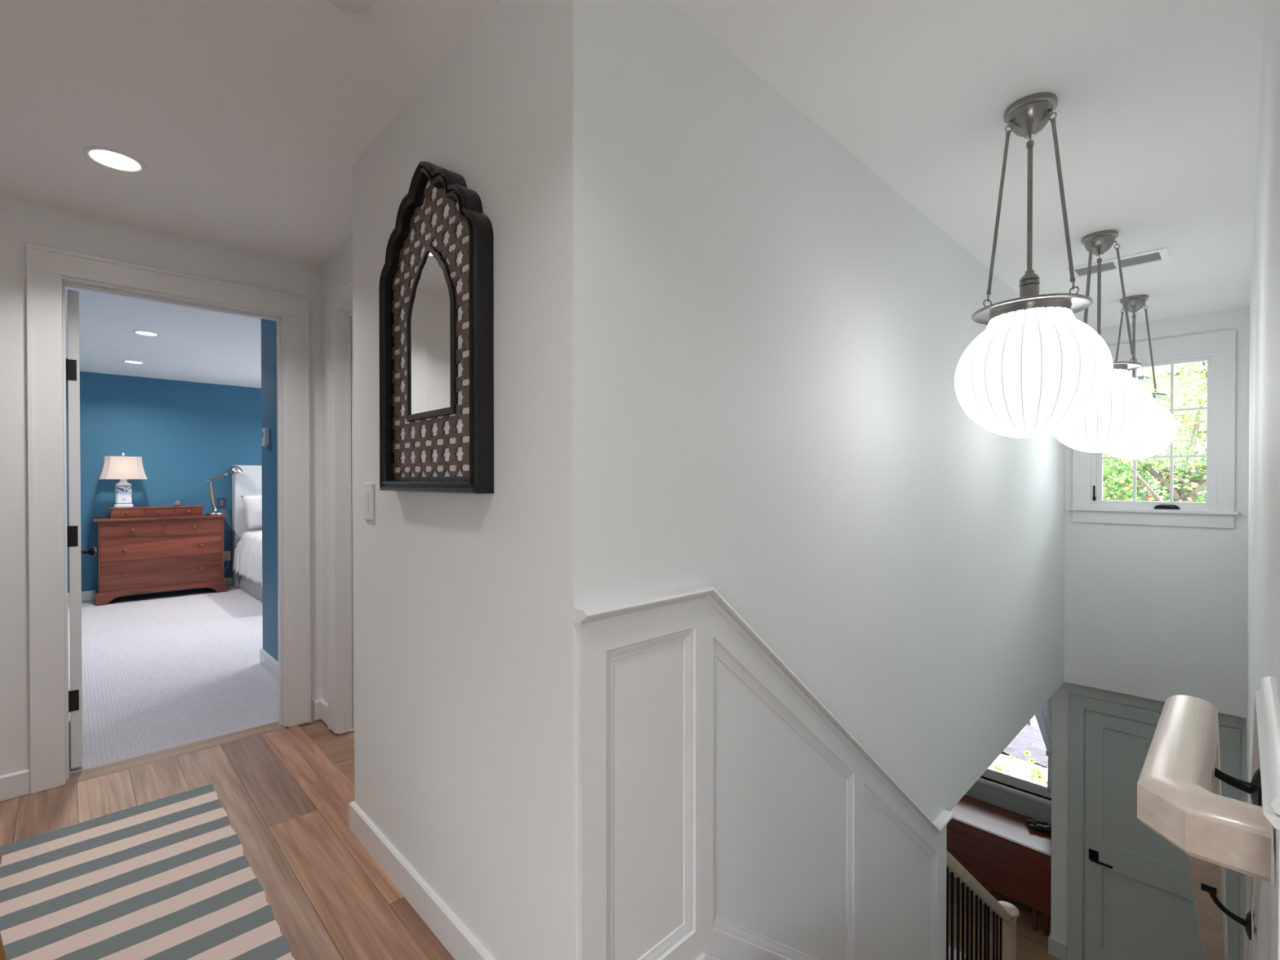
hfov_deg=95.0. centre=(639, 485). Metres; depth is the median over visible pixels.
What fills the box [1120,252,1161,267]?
grille
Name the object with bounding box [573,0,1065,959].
wall
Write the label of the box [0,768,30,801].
baseboard
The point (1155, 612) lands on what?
wall
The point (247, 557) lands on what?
duvet
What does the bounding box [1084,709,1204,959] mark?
door
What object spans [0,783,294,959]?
striped rug
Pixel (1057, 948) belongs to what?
baseboard
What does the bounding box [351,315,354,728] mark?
door
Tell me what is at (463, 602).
wall
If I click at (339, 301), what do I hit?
door frame
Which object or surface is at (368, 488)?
light switch
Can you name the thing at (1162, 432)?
pendant lamp
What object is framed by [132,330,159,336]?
recessed light
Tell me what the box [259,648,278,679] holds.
baseboard
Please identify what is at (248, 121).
ceiling
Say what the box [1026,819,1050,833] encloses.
binoculars
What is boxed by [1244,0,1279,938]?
wall
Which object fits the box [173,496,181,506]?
perfume bottle
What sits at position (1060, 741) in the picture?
wall door
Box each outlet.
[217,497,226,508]
[224,551,230,570]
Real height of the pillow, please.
0.466 m
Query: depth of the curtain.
5.50 m
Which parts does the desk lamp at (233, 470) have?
wooden post, wooden arm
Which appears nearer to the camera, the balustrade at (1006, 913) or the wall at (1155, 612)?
the balustrade at (1006, 913)
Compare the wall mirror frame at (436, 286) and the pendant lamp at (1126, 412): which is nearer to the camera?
the wall mirror frame at (436, 286)
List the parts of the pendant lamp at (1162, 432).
hanger rod, hanger rod, stem, lamp shade, hanger rod, fitter plate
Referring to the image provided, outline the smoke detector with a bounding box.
[328,0,377,13]
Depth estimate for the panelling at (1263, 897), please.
0.70 m
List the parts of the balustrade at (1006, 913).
handrail, newel post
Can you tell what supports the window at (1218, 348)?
in the wall at (1155, 612)
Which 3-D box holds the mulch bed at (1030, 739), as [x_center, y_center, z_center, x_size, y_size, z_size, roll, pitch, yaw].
[6.951,4.020,8.344,1.400,0.108,9.800,0,1,-44]
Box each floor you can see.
[0,585,454,959]
[948,872,1060,959]
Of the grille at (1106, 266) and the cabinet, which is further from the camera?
the cabinet
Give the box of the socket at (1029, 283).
[1018,272,1039,297]
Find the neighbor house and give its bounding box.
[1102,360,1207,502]
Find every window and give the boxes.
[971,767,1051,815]
[1069,328,1238,528]
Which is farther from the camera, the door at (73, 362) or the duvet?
the duvet
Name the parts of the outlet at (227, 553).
plate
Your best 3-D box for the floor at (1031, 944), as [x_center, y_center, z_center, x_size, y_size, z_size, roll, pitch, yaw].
[1.295,4.026,3.144,7.200,0.200,6.150,0,1,-44]
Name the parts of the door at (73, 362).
knob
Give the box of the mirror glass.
[409,252,450,414]
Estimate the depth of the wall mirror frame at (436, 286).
1.61 m
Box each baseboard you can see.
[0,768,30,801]
[67,577,232,602]
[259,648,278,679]
[313,699,328,725]
[349,800,494,959]
[1048,933,1066,959]
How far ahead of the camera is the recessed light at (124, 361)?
5.81 m
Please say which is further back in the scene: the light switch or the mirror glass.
the light switch
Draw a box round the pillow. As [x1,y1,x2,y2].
[240,494,262,529]
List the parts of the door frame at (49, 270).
casing, head casing, casing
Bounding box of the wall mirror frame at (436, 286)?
[378,160,493,493]
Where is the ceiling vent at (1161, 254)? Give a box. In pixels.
[1066,247,1170,278]
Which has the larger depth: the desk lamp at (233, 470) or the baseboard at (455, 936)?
the desk lamp at (233, 470)
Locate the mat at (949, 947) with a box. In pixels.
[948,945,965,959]
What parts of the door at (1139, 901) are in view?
lever plate, lever, rail, rail, panel, rail, panel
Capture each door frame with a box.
[26,243,311,794]
[325,275,353,733]
[1066,693,1239,959]
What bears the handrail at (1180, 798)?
attached to the wall at (1263, 653)
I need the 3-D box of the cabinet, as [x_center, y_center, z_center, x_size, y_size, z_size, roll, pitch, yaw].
[3.340,3.537,5.581,0.543,0.740,1.050,0,1,-44]
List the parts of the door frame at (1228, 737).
casing, head casing, casing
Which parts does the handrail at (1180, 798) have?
bracket arm, bracket arm, wall plate, wall plate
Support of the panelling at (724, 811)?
attached to the wall at (771, 339)
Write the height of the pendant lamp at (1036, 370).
1.034 m
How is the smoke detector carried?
attached to the ceiling
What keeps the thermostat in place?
attached to the wall at (268, 327)
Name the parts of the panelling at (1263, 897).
rail, panel moulding, rail, panel moulding, panel, panel moulding, panel, rail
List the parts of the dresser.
drawer, drawer, drawer chest, drawer, moulding, drawer, drawer, drawer, drawer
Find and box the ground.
[989,720,1047,773]
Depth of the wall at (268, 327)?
4.01 m
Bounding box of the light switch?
[363,483,373,519]
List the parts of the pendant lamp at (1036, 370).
hanger rod, stem, fitter plate, lamp shade, hanger rod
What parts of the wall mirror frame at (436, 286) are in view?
rail, frame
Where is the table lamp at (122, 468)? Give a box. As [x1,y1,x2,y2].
[98,453,147,507]
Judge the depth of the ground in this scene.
8.54 m
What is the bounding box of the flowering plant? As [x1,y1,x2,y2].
[992,750,1047,785]
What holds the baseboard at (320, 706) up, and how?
attached to the wall at (339, 268)
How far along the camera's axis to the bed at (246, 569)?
7.09 m
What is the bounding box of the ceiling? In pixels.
[0,0,1265,388]
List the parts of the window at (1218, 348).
casing, lock lever, frame sill, sash rail, crank handle, head casing, sash rail, casing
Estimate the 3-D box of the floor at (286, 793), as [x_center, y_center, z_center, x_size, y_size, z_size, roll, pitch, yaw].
[-1.763,1.424,3.285,6.754,0.300,10.650,0,1,-44]
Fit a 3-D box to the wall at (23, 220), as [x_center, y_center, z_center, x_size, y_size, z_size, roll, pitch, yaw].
[-2.980,0.057,2.084,3.342,2.481,0.116,0,1,-44]
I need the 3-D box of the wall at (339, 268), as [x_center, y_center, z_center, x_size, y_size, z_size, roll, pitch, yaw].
[-1.242,0.052,2.773,0.108,2.481,1.324,0,1,-44]
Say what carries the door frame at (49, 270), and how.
attached to the wall at (23, 220)
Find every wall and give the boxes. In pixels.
[0,192,322,802]
[66,371,262,592]
[261,319,278,662]
[320,240,354,734]
[351,0,573,959]
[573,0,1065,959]
[1064,306,1249,718]
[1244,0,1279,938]
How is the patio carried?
on the ground
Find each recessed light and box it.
[81,146,146,173]
[122,360,144,364]
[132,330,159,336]
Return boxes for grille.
[1074,262,1116,275]
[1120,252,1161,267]
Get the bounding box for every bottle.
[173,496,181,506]
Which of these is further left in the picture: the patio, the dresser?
the dresser
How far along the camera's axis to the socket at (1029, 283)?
1.81 m
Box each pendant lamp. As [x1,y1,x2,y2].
[954,92,1113,438]
[1053,229,1155,453]
[1105,294,1176,459]
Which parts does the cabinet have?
leg, leg, leg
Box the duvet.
[231,529,262,586]
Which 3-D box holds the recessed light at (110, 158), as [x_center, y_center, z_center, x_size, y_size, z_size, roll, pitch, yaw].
[-1.910,-1.181,2.134,0.176,0.006,0.176,0,1,-44]
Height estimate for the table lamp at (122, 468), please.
0.594 m
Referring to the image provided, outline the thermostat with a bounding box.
[262,427,269,446]
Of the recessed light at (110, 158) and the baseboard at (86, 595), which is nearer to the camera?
the recessed light at (110, 158)
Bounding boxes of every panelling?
[573,583,954,959]
[1243,675,1279,959]
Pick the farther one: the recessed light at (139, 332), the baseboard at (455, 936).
the recessed light at (139, 332)
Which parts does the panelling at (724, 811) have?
panel, rail, panel moulding, rail, rail, panel, rail, panel moulding, panel, panel moulding, rail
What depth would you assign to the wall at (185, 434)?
6.80 m
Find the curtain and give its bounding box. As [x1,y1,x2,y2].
[1035,695,1052,792]
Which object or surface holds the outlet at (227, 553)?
attached to the wall at (185, 434)
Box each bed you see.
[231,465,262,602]
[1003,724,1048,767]
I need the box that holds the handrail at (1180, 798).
[1137,694,1271,959]
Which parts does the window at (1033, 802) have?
sash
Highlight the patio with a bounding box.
[989,715,1048,782]
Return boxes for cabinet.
[946,795,1051,936]
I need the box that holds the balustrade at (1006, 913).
[946,850,1019,959]
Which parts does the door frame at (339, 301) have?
casing, head casing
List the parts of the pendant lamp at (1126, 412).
hanger rod, hanger rod, stem, lamp shade, hanger rod, fitter plate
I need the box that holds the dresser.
[92,505,228,605]
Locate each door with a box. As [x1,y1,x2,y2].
[66,289,97,768]
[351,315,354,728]
[1050,681,1246,959]
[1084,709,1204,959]
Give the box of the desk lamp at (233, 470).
[205,466,243,515]
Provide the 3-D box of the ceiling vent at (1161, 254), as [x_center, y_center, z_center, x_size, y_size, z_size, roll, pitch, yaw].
[2.565,-1.189,3.148,0.210,0.006,0.410,0,1,-44]
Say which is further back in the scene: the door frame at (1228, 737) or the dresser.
the dresser

